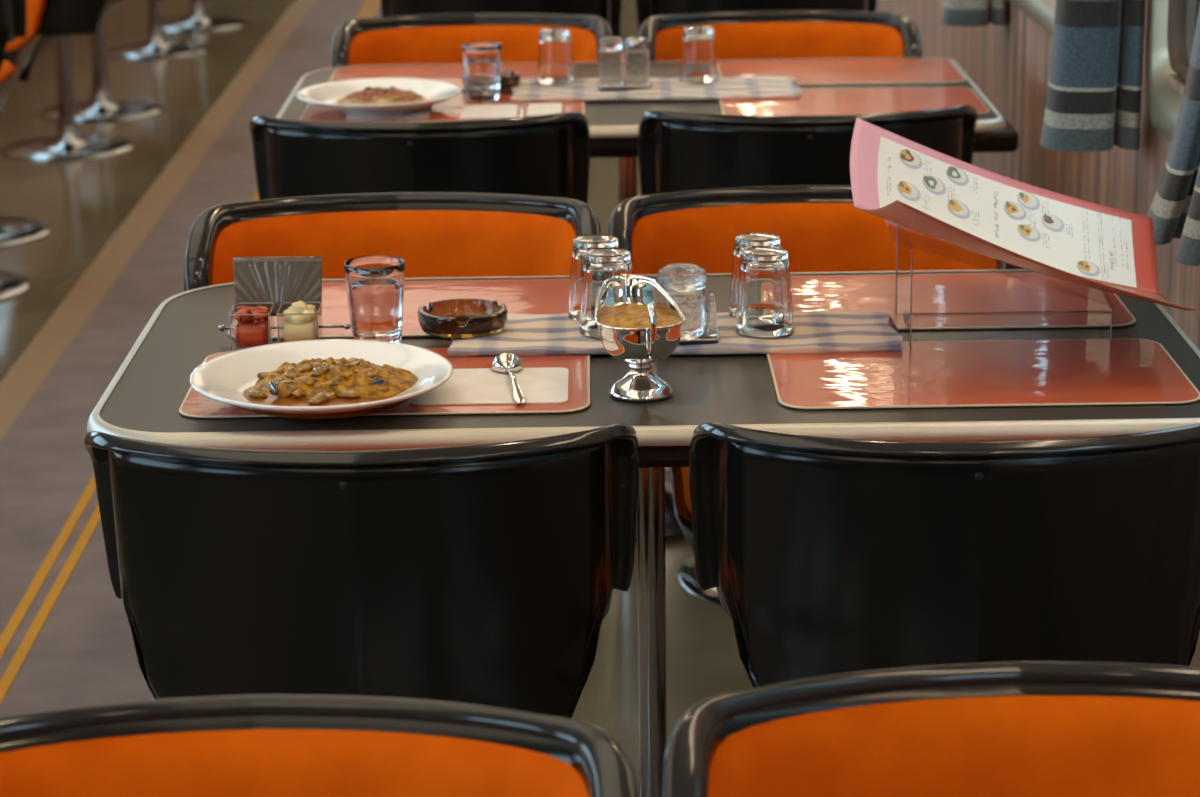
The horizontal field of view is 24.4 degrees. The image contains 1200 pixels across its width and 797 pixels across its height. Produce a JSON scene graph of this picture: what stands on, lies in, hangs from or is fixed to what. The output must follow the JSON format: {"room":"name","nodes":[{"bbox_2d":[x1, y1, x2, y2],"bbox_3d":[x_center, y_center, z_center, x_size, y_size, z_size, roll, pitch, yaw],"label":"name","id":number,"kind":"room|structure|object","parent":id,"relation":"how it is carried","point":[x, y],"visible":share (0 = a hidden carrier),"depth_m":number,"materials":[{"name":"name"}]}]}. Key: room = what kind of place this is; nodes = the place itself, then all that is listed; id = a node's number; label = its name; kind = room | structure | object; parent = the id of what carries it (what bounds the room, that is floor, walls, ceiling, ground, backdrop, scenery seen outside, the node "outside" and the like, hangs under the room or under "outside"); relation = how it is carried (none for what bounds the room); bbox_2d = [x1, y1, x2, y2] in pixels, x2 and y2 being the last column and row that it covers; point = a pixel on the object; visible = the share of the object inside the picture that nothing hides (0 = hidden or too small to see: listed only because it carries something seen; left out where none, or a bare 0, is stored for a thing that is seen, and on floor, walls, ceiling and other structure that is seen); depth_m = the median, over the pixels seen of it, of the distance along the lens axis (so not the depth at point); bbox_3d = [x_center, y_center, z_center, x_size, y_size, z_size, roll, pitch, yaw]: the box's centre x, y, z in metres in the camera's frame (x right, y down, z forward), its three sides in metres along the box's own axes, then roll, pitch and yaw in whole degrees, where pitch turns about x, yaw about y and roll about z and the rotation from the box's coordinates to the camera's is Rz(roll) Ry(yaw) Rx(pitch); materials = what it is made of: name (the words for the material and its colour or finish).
{"room":"train carriage","nodes":[
{"label":"train carriage","id":0,"kind":"room"},
{"bbox_2d":[0,0,752,796],"bbox_3d":[-0.581,-0.411,7.046,3.270,0.050,16.400,-1,16,0],"label":"floor","id":1,"kind":"structure","parent":0,"point":[84,203],"depth_m":7.47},
{"bbox_2d":[0,0,29,299],"bbox_3d":[-1.518,-0.625,6.305,0.501,0.785,0.493,-1,16,0],"label":"dining chair","id":2,"kind":"object","parent":1,"relation":"on","point":[13,13],"visible":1,"depth_m":6.25,"materials":[{"name":"black plastic"}]},
{"bbox_2d":[0,61,12,80],"bbox_3d":[-1.520,-0.737,6.316,0.331,0.031,0.381,-1,16,0],"label":"seat cushion","id":3,"kind":"object","parent":2,"relation":"on","point":[6,73],"depth_m":6.35,"materials":[{"name":"orange fabric"}]},
{"bbox_2d":[0,0,53,246],"bbox_3d":[-1.586,-0.799,6.934,0.501,0.785,0.493,-1,16,0],"label":"dining chair","id":4,"kind":"object","parent":1,"relation":"on","point":[21,52],"visible":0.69,"depth_m":7.02,"materials":[{"name":"black plastic"}]},
{"bbox_2d":[6,26,33,50],"bbox_3d":[-1.587,-0.889,6.865,0.331,0.031,0.381,-1,16,0],"label":"seat cushion","id":5,"kind":"object","parent":4,"relation":"on","point":[27,43],"depth_m":6.85,"materials":[{"name":"orange fabric"}]},
{"bbox_2d":[26,0,45,31],"bbox_3d":[-1.590,-1.040,7.026,0.447,0.333,0.154,-1,16,0],"label":"cushion","id":6,"kind":"object","parent":4,"relation":"on","point":[36,9],"depth_m":7.04,"materials":[{"name":"orange fabric"}]},
{"bbox_2d":[2,0,134,160],"bbox_3d":[-1.562,-1.105,8.029,0.501,0.785,0.493,-1,16,0],"label":"dining chair","id":7,"kind":"object","parent":1,"relation":"on","point":[67,18],"visible":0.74,"depth_m":8.07,"materials":[{"name":"black plastic"}]},
{"bbox_2d":[40,0,163,121],"bbox_3d":[-1.576,-1.288,8.687,0.501,0.785,0.493,-1,16,0],"label":"dining chair","id":8,"kind":"object","parent":1,"relation":"on","point":[101,107],"visible":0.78,"depth_m":8.72,"materials":[{"name":"silver metal"}]},
{"bbox_2d":[106,0,210,58],"bbox_3d":[-1.602,-1.626,9.898,0.501,0.785,0.493,-1,16,0],"label":"dining chair","id":9,"kind":"object","parent":1,"relation":"on","point":[156,46],"visible":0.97,"depth_m":9.98,"materials":[{"name":"silver metal"}]},
{"bbox_2d":[0,0,381,716],"bbox_3d":[-0.912,-0.434,7.038,0.608,0.007,16.200,-1,16,0],"label":"carpet","id":10,"kind":"object","parent":1,"relation":"on","point":[66,639],"visible":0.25,"depth_m":5.47,"materials":[{"name":"brown carpet"}]},
{"bbox_2d":[148,0,248,31],"bbox_3d":[-1.546,-1.815,10.575,0.501,0.785,0.493,-1,16,0],"label":"dining chair","id":11,"kind":"object","parent":1,"relation":"on","point":[197,20],"visible":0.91,"depth_m":10.62,"materials":[{"name":"silver plastic"}]},
{"bbox_2d":[0,694,638,796],"bbox_3d":[-0.218,0.637,1.719,0.501,0.785,0.493,-1,16,0],"label":"dining chair","id":12,"kind":"object","parent":1,"relation":"on","point":[257,745],"visible":1,"depth_m":1.82,"materials":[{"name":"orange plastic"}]},
{"bbox_2d":[0,729,588,796],"bbox_3d":[-0.222,0.396,1.811,0.447,0.333,0.154,-1,16,0],"label":"cushion","id":13,"kind":"object","parent":12,"relation":"on","point":[33,762],"depth_m":1.82,"materials":[{"name":"orange fabric"}]},
{"bbox_2d":[84,424,638,718],"bbox_3d":[-0.211,0.359,2.715,0.501,0.785,0.493,-1,16,0],"label":"dining chair","id":14,"kind":"object","parent":1,"relation":"on","point":[481,574],"visible":0.89,"depth_m":2.45,"materials":[{"name":"black plastic"}]},
{"bbox_2d":[184,192,600,290],"bbox_3d":[-0.242,0.184,3.344,0.501,0.785,0.493,-1,16,0],"label":"dining chair","id":15,"kind":"object","parent":1,"relation":"on","point":[436,234],"visible":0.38,"depth_m":3.44,"materials":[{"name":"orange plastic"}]},
{"bbox_2d":[212,210,574,284],"bbox_3d":[-0.246,-0.057,3.436,0.447,0.333,0.154,-1,16,0],"label":"cushion","id":16,"kind":"object","parent":15,"relation":"on","point":[431,243],"depth_m":3.44,"materials":[{"name":"orange fabric"}]},
{"bbox_2d":[249,112,589,204],"bbox_3d":[-0.261,-0.080,4.290,0.501,0.785,0.493,-1,16,0],"label":"dining chair","id":17,"kind":"object","parent":1,"relation":"on","point":[548,155],"visible":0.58,"depth_m":4.00,"materials":[{"name":"black plastic"}]},
{"bbox_2d":[331,13,612,67],"bbox_3d":[-0.221,-0.259,4.931,0.501,0.785,0.493,-1,16,0],"label":"dining chair","id":18,"kind":"object","parent":1,"relation":"on","point":[434,38],"visible":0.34,"depth_m":5.03,"materials":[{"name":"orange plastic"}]},
{"bbox_2d":[349,25,596,65],"bbox_3d":[-0.224,-0.500,5.023,0.447,0.333,0.154,-1,16,0],"label":"cushion","id":19,"kind":"object","parent":18,"relation":"on","point":[368,44],"depth_m":5.03,"materials":[{"name":"orange fabric"}]},
{"bbox_2d":[380,0,621,36],"bbox_3d":[-0.201,-0.536,5.922,0.501,0.785,0.493,-1,16,0],"label":"dining chair","id":20,"kind":"object","parent":1,"relation":"on","point":[610,11],"visible":0.17,"depth_m":5.64,"materials":[{"name":"black plastic"}]},
{"bbox_2d":[87,269,1199,796],"bbox_3d":[0.097,0.287,3.076,1.202,0.721,0.661,-1,16,0],"label":"dining table","id":21,"kind":"object","parent":1,"relation":"on","point":[143,400],"visible":0.47,"depth_m":2.75,"materials":[{"name":"grey laminate"}]},
{"bbox_2d":[218,256,350,349],"bbox_3d":[-0.342,-0.102,2.982,0.143,0.085,0.076,-1,16,0],"label":"holder","id":22,"kind":"object","parent":21,"relation":"on","point":[265,288],"visible":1,"depth_m":3.00,"materials":[{"name":"stainless steel"},{"name":"glass"}]},
{"bbox_2d":[229,315,231,349],"bbox_3d":[-0.393,-0.070,2.953,0.002,0.038,0.002,-1,16,0],"label":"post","id":23,"kind":"object","parent":22,"relation":"on","point":[229,315],"depth_m":2.95,"materials":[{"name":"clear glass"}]},
{"bbox_2d":[268,314,270,343],"bbox_3d":[-0.351,-0.071,2.953,0.002,0.038,0.002,-1,16,0],"label":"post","id":24,"kind":"object","parent":22,"relation":"on","point":[269,315],"depth_m":2.95,"materials":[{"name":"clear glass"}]},
{"bbox_2d":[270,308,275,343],"bbox_3d":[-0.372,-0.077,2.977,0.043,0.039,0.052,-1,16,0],"label":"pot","id":25,"kind":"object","parent":22,"relation":"on","point":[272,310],"depth_m":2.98,"materials":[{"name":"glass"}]},
{"bbox_2d":[277,314,279,342],"bbox_3d":[-0.342,-0.071,2.953,0.002,0.038,0.002,-1,16,0],"label":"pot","id":26,"kind":"object","parent":22,"relation":"on","point":[278,315],"depth_m":2.95,"materials":[{"name":"clear glass"}]},
{"bbox_2d":[279,306,322,342],"bbox_3d":[-0.321,-0.077,2.977,0.043,0.039,0.052,-1,16,0],"label":"pot","id":27,"kind":"object","parent":22,"relation":"on","point":[300,323],"depth_m":2.96,"materials":[{"name":"glass"}]},
{"bbox_2d":[316,314,318,339],"bbox_3d":[-0.300,-0.071,2.953,0.002,0.038,0.002,-1,16,0],"label":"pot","id":28,"kind":"object","parent":22,"relation":"on","point":[317,315],"depth_m":2.95,"materials":[{"name":"clear glass"}]},
{"bbox_2d":[344,255,404,342],"bbox_3d":[-0.240,-0.103,2.979,0.065,0.090,0.065,-1,16,0],"label":"water glass","id":29,"kind":"object","parent":21,"relation":"on","point":[374,283],"visible":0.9,"depth_m":2.96,"materials":[{"name":"clear glass"}]},
{"bbox_2d":[179,348,589,417],"bbox_3d":[-0.213,-0.018,2.840,0.406,0.002,0.253,-1,16,0],"label":"placemat","id":30,"kind":"object","parent":21,"relation":"on","point":[194,404],"visible":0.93,"depth_m":2.75,"materials":[{"name":"plastic"}]},
{"bbox_2d":[189,339,452,417],"bbox_3d":[-0.276,-0.018,2.763,0.261,0.040,0.261,-15,21,-41],"label":"plate","id":31,"kind":"object","parent":30,"relation":"on","point":[323,378],"visible":1,"depth_m":2.76,"materials":[{"name":"white ceramic"}]},
{"bbox_2d":[409,367,568,404],"bbox_3d":[-0.111,-0.013,2.808,0.157,0.001,0.133,-1,16,0],"label":"napkin","id":32,"kind":"object","parent":30,"relation":"on","point":[482,386],"visible":0.76,"depth_m":2.80,"materials":[{"name":"white paper"}]},
{"bbox_2d":[491,353,525,403],"bbox_3d":[-0.088,-0.023,2.809,0.033,0.016,0.158,-3,16,-7],"label":"spoon","id":33,"kind":"object","parent":32,"relation":"on","point":[510,363],"visible":1,"depth_m":2.85,"materials":[{"name":"silver metal"}]},
{"bbox_2d":[491,353,522,372],"bbox_3d":[-0.096,-0.039,2.865,0.033,0.015,0.041,-3,16,-7],"label":"bowl","id":34,"kind":"object","parent":33,"relation":"on","point":[503,362],"depth_m":2.85,"materials":[{"name":"silver metal"}]},
{"bbox_2d":[228,279,569,338],"bbox_3d":[-0.209,-0.103,3.142,0.398,0.002,0.260,-1,16,0],"label":"placemat","id":35,"kind":"object","parent":21,"relation":"on","point":[520,296],"visible":0.23,"depth_m":3.19,"materials":[{"name":"plastic"}]},
{"bbox_2d":[595,274,685,401],"bbox_3d":[0.038,-0.059,2.781,0.089,0.107,0.161,-3,16,-8],"label":"gravy boat","id":36,"kind":"object","parent":21,"relation":"on","point":[640,325],"visible":1,"depth_m":2.76,"materials":[{"name":"silver metal"}]},
{"bbox_2d":[447,310,902,356],"bbox_3d":[0.078,-0.072,2.997,0.485,0.009,0.172,-1,16,0],"label":"table runner","id":37,"kind":"object","parent":21,"relation":"on","point":[829,331],"visible":0.58,"depth_m":2.96,"materials":[{"name":"fabric"}]},
{"bbox_2d":[418,298,507,338],"bbox_3d":[-0.148,-0.086,3.002,0.097,0.024,0.097,-1,16,0],"label":"ashtray","id":38,"kind":"object","parent":37,"relation":"on","point":[454,318],"visible":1,"depth_m":2.98,"materials":[{"name":"brown glass"}]},
{"bbox_2d":[568,234,618,321],"bbox_3d":[-0.004,-0.133,3.044,0.063,0.088,0.063,-1,16,0],"label":"glass","id":39,"kind":"object","parent":37,"relation":"on","point":[581,244],"visible":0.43,"depth_m":3.03,"materials":[{"name":"clear glass"}]},
{"bbox_2d":[579,247,632,337],"bbox_3d":[0.009,-0.115,2.979,0.063,0.088,0.063,-1,16,0],"label":"glass","id":40,"kind":"object","parent":37,"relation":"on","point":[600,264],"visible":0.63,"depth_m":2.96,"materials":[{"name":"clear glass"}]},
{"bbox_2d":[679,326,719,343],"bbox_3d":[0.093,-0.068,2.960,0.067,0.006,0.065,-1,16,0],"label":"tray","id":41,"kind":"object","parent":37,"relation":"on","point":[703,339],"visible":0.3,"depth_m":2.93,"materials":[{"name":"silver metal"}]},
{"bbox_2d":[657,263,706,338],"bbox_3d":[0.087,-0.105,2.949,0.053,0.076,0.053,-1,16,0],"label":"jar","id":42,"kind":"object","parent":41,"relation":"on","point":[685,283],"visible":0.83,"depth_m":2.93,"materials":[{"name":"clear glass"}]},
{"bbox_2d":[706,291,716,335],"bbox_3d":[0.119,-0.090,2.949,0.012,0.048,0.012,-1,16,0],"label":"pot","id":43,"kind":"object","parent":41,"relation":"on","point":[711,317],"visible":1,"depth_m":2.94,"materials":[{"name":"clear glass"}]},
{"bbox_2d":[729,232,780,317],"bbox_3d":[0.172,-0.135,3.043,0.063,0.088,0.063,-1,16,0],"label":"glass","id":44,"kind":"object","parent":37,"relation":"on","point":[743,241],"visible":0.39,"depth_m":3.03,"materials":[{"name":"clear glass"}]},
{"bbox_2d":[735,246,793,337],"bbox_3d":[0.176,-0.115,2.972,0.063,0.088,0.063,-1,16,0],"label":"glass","id":45,"kind":"object","parent":37,"relation":"on","point":[764,301],"visible":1,"depth_m":2.95,"materials":[{"name":"clear glass"}]},
{"bbox_2d":[790,272,1135,329],"bbox_3d":[0.385,-0.111,3.142,0.402,0.002,0.258,-1,16,0],"label":"placemat","id":46,"kind":"object","parent":21,"relation":"on","point":[967,292],"visible":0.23,"depth_m":3.14,"materials":[{"name":"plastic"}]},
{"bbox_2d":[767,338,1199,408],"bbox_3d":[0.385,-0.027,2.841,0.418,0.002,0.253,-1,16,0],"label":"placemat","id":47,"kind":"object","parent":21,"relation":"on","point":[1124,371],"visible":0.97,"depth_m":2.82,"materials":[{"name":"plastic"}]},
{"bbox_2d":[895,224,1112,346],"bbox_3d":[0.424,-0.136,2.991,0.235,0.126,0.141,-1,16,0],"label":"acrylic stand","id":48,"kind":"object","parent":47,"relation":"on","point":[904,253],"visible":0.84,"depth_m":3.00,"materials":[{"name":"clear plastic"}]},
{"bbox_2d":[850,118,1194,309],"bbox_3d":[0.449,-0.184,2.941,0.353,0.156,0.440,-1,16,0],"label":"menu","id":49,"kind":"object","parent":48,"relation":"on","point":[897,179],"visible":1,"depth_m":3.05,"materials":[{"name":"white paper"}]},
{"bbox_2d":[897,181,919,200],"bbox_3d":[0.337,-0.227,3.035,0.026,0.016,0.038,-1,16,0],"label":"picture","id":50,"kind":"object","parent":49,"relation":"attached to","point":[906,190],"depth_m":3.03,"materials":[{"name":"multicoloured"}]},
{"bbox_2d":[899,149,921,168],"bbox_3d":[0.346,-0.267,3.098,0.026,0.017,0.038,-1,16,0],"label":"picture","id":51,"kind":"object","parent":49,"relation":"attached to","point":[908,158],"depth_m":3.10,"materials":[{"name":"multicoloured"}]},
{"bbox_2d":[923,176,945,194],"bbox_3d":[0.369,-0.236,3.067,0.026,0.016,0.038,-1,16,0],"label":"picture","id":52,"kind":"object","parent":49,"relation":"attached to","point":[932,185],"depth_m":3.07,"materials":[{"name":"multicoloured"}]},
{"bbox_2d":[946,166,968,185],"bbox_3d":[0.399,-0.249,3.103,0.026,0.016,0.038,-1,16,0],"label":"picture","id":53,"kind":"object","parent":49,"relation":"attached to","point":[955,175],"depth_m":3.10,"materials":[{"name":"multicoloured"}]},
{"bbox_2d":[947,199,969,217],"bbox_3d":[0.392,-0.207,3.039,0.026,0.015,0.038,-1,16,0],"label":"picture","id":54,"kind":"object","parent":49,"relation":"attached to","point":[956,208],"depth_m":3.04,"materials":[{"name":"multicoloured"}]},
{"bbox_2d":[1004,201,1026,219],"bbox_3d":[0.459,-0.208,3.076,0.026,0.015,0.039,-1,16,0],"label":"picture","id":55,"kind":"object","parent":49,"relation":"attached to","point":[1013,210],"depth_m":3.08,"materials":[{"name":"multicoloured"}]},
{"bbox_2d":[1017,192,1039,209],"bbox_3d":[0.479,-0.221,3.105,0.026,0.015,0.039,-1,16,0],"label":"picture","id":56,"kind":"object","parent":49,"relation":"attached to","point":[1025,200],"depth_m":3.10,"materials":[{"name":"multicoloured"}]},
{"bbox_2d":[1018,224,1040,240],"bbox_3d":[0.469,-0.182,3.039,0.025,0.013,0.039,-1,16,0],"label":"picture","id":57,"kind":"object","parent":49,"relation":"attached to","point":[1026,232],"depth_m":3.04,"materials":[{"name":"multicoloured"}]},
{"bbox_2d":[1041,214,1063,231],"bbox_3d":[0.501,-0.195,3.075,0.026,0.014,0.039,-1,16,0],"label":"picture","id":58,"kind":"object","parent":49,"relation":"attached to","point":[1049,222],"depth_m":3.07,"materials":[{"name":"multicoloured"}]},
{"bbox_2d":[1077,261,1099,275],"bbox_3d":[0.525,-0.140,2.990,0.025,0.010,0.039,-1,16,0],"label":"picture","id":59,"kind":"object","parent":49,"relation":"attached to","point":[1084,268],"depth_m":2.99,"materials":[{"name":"multicoloured"}]},
{"bbox_2d":[276,57,1018,545],"bbox_3d":[0.088,-0.159,4.675,1.202,0.721,0.661,-1,16,0],"label":"dining table","id":60,"kind":"object","parent":1,"relation":"on","point":[613,125],"visible":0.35,"depth_m":4.54,"materials":[{"name":"silver metal"}]},
{"bbox_2d":[299,93,583,121],"bbox_3d":[-0.248,-0.464,4.440,0.446,0.002,0.255,-1,16,0],"label":"placemat","id":61,"kind":"object","parent":60,"relation":"on","point":[451,109],"visible":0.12,"depth_m":4.41,"materials":[{"name":"plastic"}]},
{"bbox_2d":[296,78,461,115],"bbox_3d":[-0.351,-0.478,4.424,0.264,0.036,0.264,5,17,19],"label":"plate","id":62,"kind":"object","parent":61,"relation":"on","point":[370,96],"visible":1,"depth_m":4.42,"materials":[{"name":"white ceramic"}]},
{"bbox_2d":[346,107,431,118],"bbox_3d":[-0.333,-0.450,4.389,0.130,0.001,0.100,-1,16,0],"label":"paper slip","id":63,"kind":"object","parent":61,"relation":"on","point":[423,113],"visible":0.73,"depth_m":4.36,"materials":[{"name":"paper"}]},
{"bbox_2d":[462,41,501,101],"bbox_3d":[-0.190,-0.528,4.492,0.065,0.090,0.065,-1,16,0],"label":"water glass","id":64,"kind":"object","parent":61,"relation":"on","point":[481,59],"visible":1,"depth_m":4.47,"materials":[{"name":"clear glass"}]},
{"bbox_2d":[460,104,517,118],"bbox_3d":[-0.174,-0.452,4.384,0.087,0.003,0.120,-1,16,0],"label":"napkin","id":65,"kind":"object","parent":61,"relation":"on","point":[484,111],"visible":0.9,"depth_m":4.38,"materials":[{"name":"white paper"}]},
{"bbox_2d":[517,101,528,116],"bbox_3d":[-0.123,-0.454,4.376,0.019,0.004,0.155,-1,16,0],"label":"fork","id":66,"kind":"object","parent":61,"relation":"on","point":[521,107],"visible":0.85,"depth_m":4.40,"materials":[{"name":"silver metal"}]},
{"bbox_2d":[527,103,561,116],"bbox_3d":[-0.088,-0.455,4.390,0.054,0.003,0.113,-1,16,0],"label":"napkin","id":67,"kind":"object","parent":61,"relation":"on","point":[534,109],"visible":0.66,"depth_m":4.39,"materials":[{"name":"white paper"}]},
{"bbox_2d":[329,64,573,89],"bbox_3d":[-0.252,-0.547,4.736,0.415,0.002,0.260,-1,16,0],"label":"placemat","id":68,"kind":"object","parent":60,"relation":"on","point":[452,73],"visible":0.44,"depth_m":4.79,"materials":[{"name":"plastic"}]},
{"bbox_2d":[462,70,519,92],"bbox_3d":[-0.180,-0.525,4.602,0.097,0.024,0.097,-1,16,0],"label":"ashtray","id":69,"kind":"object","parent":60,"relation":"on","point":[508,79],"visible":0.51,"depth_m":4.58,"materials":[{"name":"brown glass"}]},
{"bbox_2d":[511,76,800,101],"bbox_3d":[0.089,-0.510,4.567,0.474,0.009,0.202,-1,16,0],"label":"table runner","id":70,"kind":"object","parent":60,"relation":"on","point":[754,87],"visible":0.87,"depth_m":4.53,"materials":[{"name":"fabric"}]},
{"bbox_2d":[537,28,573,84],"bbox_3d":[-0.075,-0.568,4.606,0.063,0.088,0.063,-1,16,0],"label":"glass","id":71,"kind":"object","parent":70,"relation":"on","point":[555,61],"visible":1,"depth_m":4.59,"materials":[{"name":"clear glass"}]},
{"bbox_2d":[598,79,650,89],"bbox_3d":[0.040,-0.515,4.565,0.088,0.006,0.072,-1,16,0],"label":"tray","id":72,"kind":"object","parent":70,"relation":"on","point":[624,87],"visible":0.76,"depth_m":4.53,"materials":[{"name":"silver metal"}]},
{"bbox_2d":[599,37,623,85],"bbox_3d":[0.019,-0.553,4.554,0.039,0.078,0.037,-1,16,0],"label":"jar","id":73,"kind":"object","parent":72,"relation":"on","point":[611,51],"visible":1,"depth_m":4.54,"materials":[{"name":"clear glass"}]},
{"bbox_2d":[625,36,648,85],"bbox_3d":[0.060,-0.553,4.554,0.039,0.078,0.037,-1,16,0],"label":"salt shaker","id":74,"kind":"object","parent":72,"relation":"on","point":[636,51],"visible":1,"depth_m":4.54,"materials":[{"name":"clear glass"}]},
{"bbox_2d":[680,26,717,82],"bbox_3d":[0.163,-0.571,4.607,0.063,0.088,0.063,-1,16,0],"label":"glass","id":75,"kind":"object","parent":70,"relation":"on","point":[698,55],"visible":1,"depth_m":4.59,"materials":[{"name":"clear glass"}]},
{"bbox_2d":[717,59,965,84],"bbox_3d":[0.407,-0.557,4.739,0.407,0.002,0.255,-1,16,0],"label":"placemat","id":76,"kind":"object","parent":60,"relation":"on","point":[875,71],"visible":0.77,"depth_m":4.74,"materials":[{"name":"plastic"}]},
{"bbox_2d":[719,87,989,114],"bbox_3d":[0.401,-0.474,4.441,0.417,0.002,0.255,-1,16,0],"label":"placemat","id":77,"kind":"object","parent":60,"relation":"on","point":[863,100],"visible":0.66,"depth_m":4.43,"materials":[{"name":"plastic"}]},
{"bbox_2d":[636,0,876,35],"bbox_3d":[0.329,-0.544,5.923,0.501,0.785,0.493,-1,16,0],"label":"dining chair","id":78,"kind":"object","parent":1,"relation":"on","point":[645,9],"visible":0.11,"depth_m":5.64,"materials":[{"name":"black plastic"}]},
{"bbox_2d":[639,10,921,60],"bbox_3d":[0.322,-0.263,4.917,0.501,0.785,0.493,-1,16,0],"label":"dining chair","id":79,"kind":"object","parent":1,"relation":"on","point":[764,34],"visible":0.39,"depth_m":5.01,"materials":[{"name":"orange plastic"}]},
{"bbox_2d":[655,22,902,60],"bbox_3d":[0.319,-0.504,5.010,0.447,0.333,0.154,-1,16,0],"label":"cushion","id":80,"kind":"object","parent":79,"relation":"on","point":[733,40],"depth_m":5.02,"materials":[{"name":"orange fabric"}]},
{"bbox_2d":[638,105,977,606],"bbox_3d":[0.311,-0.090,4.297,0.501,0.785,0.493,-1,16,0],"label":"dining chair","id":81,"kind":"object","parent":1,"relation":"on","point":[678,151],"visible":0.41,"depth_m":4.00,"materials":[{"name":"black plastic"}]},
{"bbox_2d":[608,185,1023,552],"bbox_3d":[0.264,0.174,3.354,0.501,0.785,0.493,-1,16,0],"label":"dining chair","id":82,"kind":"object","parent":1,"relation":"on","point":[820,228],"visible":0.23,"depth_m":3.45,"materials":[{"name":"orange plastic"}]},
{"bbox_2d":[681,467,690,511],"bbox_3d":[0.263,0.084,3.286,0.331,0.031,0.381,-1,16,0],"label":"seat cushion","id":83,"kind":"object","parent":82,"relation":"on","point":[685,492],"depth_m":3.23,"materials":[{"name":"orange fabric"}]},
{"bbox_2d":[632,203,996,274],"bbox_3d":[0.260,-0.067,3.446,0.447,0.333,0.154,-1,16,0],"label":"cushion","id":84,"kind":"object","parent":82,"relation":"on","point":[816,237],"depth_m":3.45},
{"bbox_2d":[661,661,1199,796],"bbox_3d":[0.293,0.619,1.758,0.501,0.785,0.493,-1,16,0],"label":"dining chair","id":85,"kind":"object","parent":1,"relation":"on","point":[1024,728],"visible":1,"depth_m":1.86,"materials":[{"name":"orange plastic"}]},
{"bbox_2d":[708,695,1199,796],"bbox_3d":[0.290,0.378,1.850,0.447,0.333,0.154,-1,16,0],"label":"cushion","id":86,"kind":"object","parent":85,"relation":"on","point":[763,745],"depth_m":1.86,"materials":[{"name":"orange fabric"}]},
{"bbox_2d":[689,422,1199,687],"bbox_3d":[0.336,0.351,2.716,0.501,0.785,0.493,-1,16,0],"label":"dining chair","id":87,"kind":"object","parent":1,"relation":"on","point":[824,556],"visible":0.8,"depth_m":2.44,"materials":[{"name":"black plastic"}]},
{"bbox_2d":[876,0,1199,666],"bbox_3d":[0.799,-1.514,6.745,0.120,2.200,16.200,-1,16,0],"label":"wall","id":88,"kind":"structure","parent":0,"point":[1009,64],"depth_m":4.79,"materials":[{"name":"brown wood"}]},
{"bbox_2d":[1010,0,1055,37],"bbox_3d":[0.788,-1.139,4.649,0.118,1.005,1.330,-1,16,0],"label":"window","id":89,"kind":"structure","parent":88,"relation":"in","point":[1042,12],"depth_m":4.64,"materials":[{"name":"beige"}]},
{"bbox_2d":[1146,0,1199,142],"bbox_3d":[0.797,-0.688,3.031,0.118,1.005,1.330,-1,16,0],"label":"window","id":90,"kind":"structure","parent":88,"relation":"in","point":[1171,24],"depth_m":3.70,"materials":[{"name":"beige"}]},
{"bbox_3d":[0.705,-1.488,3.845,0.077,0.014,9.800,-1,16,0],"label":"curtain rod","id":91,"kind":"object","parent":88,"relation":"attached to","visible":0},
{"bbox_2d":[941,0,1005,25],"bbox_3d":[0.683,-1.229,4.994,0.124,1.105,0.128,-1,16,0],"label":"curtain","id":92,"kind":"object","parent":91,"relation":"hanging from","point":[955,12],"visible":1,"depth_m":5.08,"materials":[{"name":"fabric"}]},
{"bbox_2d":[1040,0,1145,151],"bbox_3d":[0.669,-0.878,3.700,0.141,1.086,0.151,-1,16,0],"label":"curtain","id":93,"kind":"object","parent":91,"relation":"hanging from","point":[1094,94],"visible":1,"depth_m":3.76,"materials":[{"name":"fabric"}]},
{"bbox_2d":[1147,6,1199,244],"bbox_3d":[0.707,-0.722,3.152,0.148,1.093,0.114,-1,16,0],"label":"curtain","id":94,"kind":"object","parent":91,"relation":"hanging from","point":[1169,208],"visible":0.91,"depth_m":3.24,"materials":[{"name":"fabric"}]},
{"bbox_2d":[1174,164,1199,265],"bbox_3d":[0.708,-0.690,3.047,0.112,1.098,0.075,-1,16,0],"label":"curtain","id":95,"kind":"object","parent":91,"relation":"hanging from","point":[1188,249],"visible":1,"depth_m":3.16,"materials":[{"name":"fabric"}]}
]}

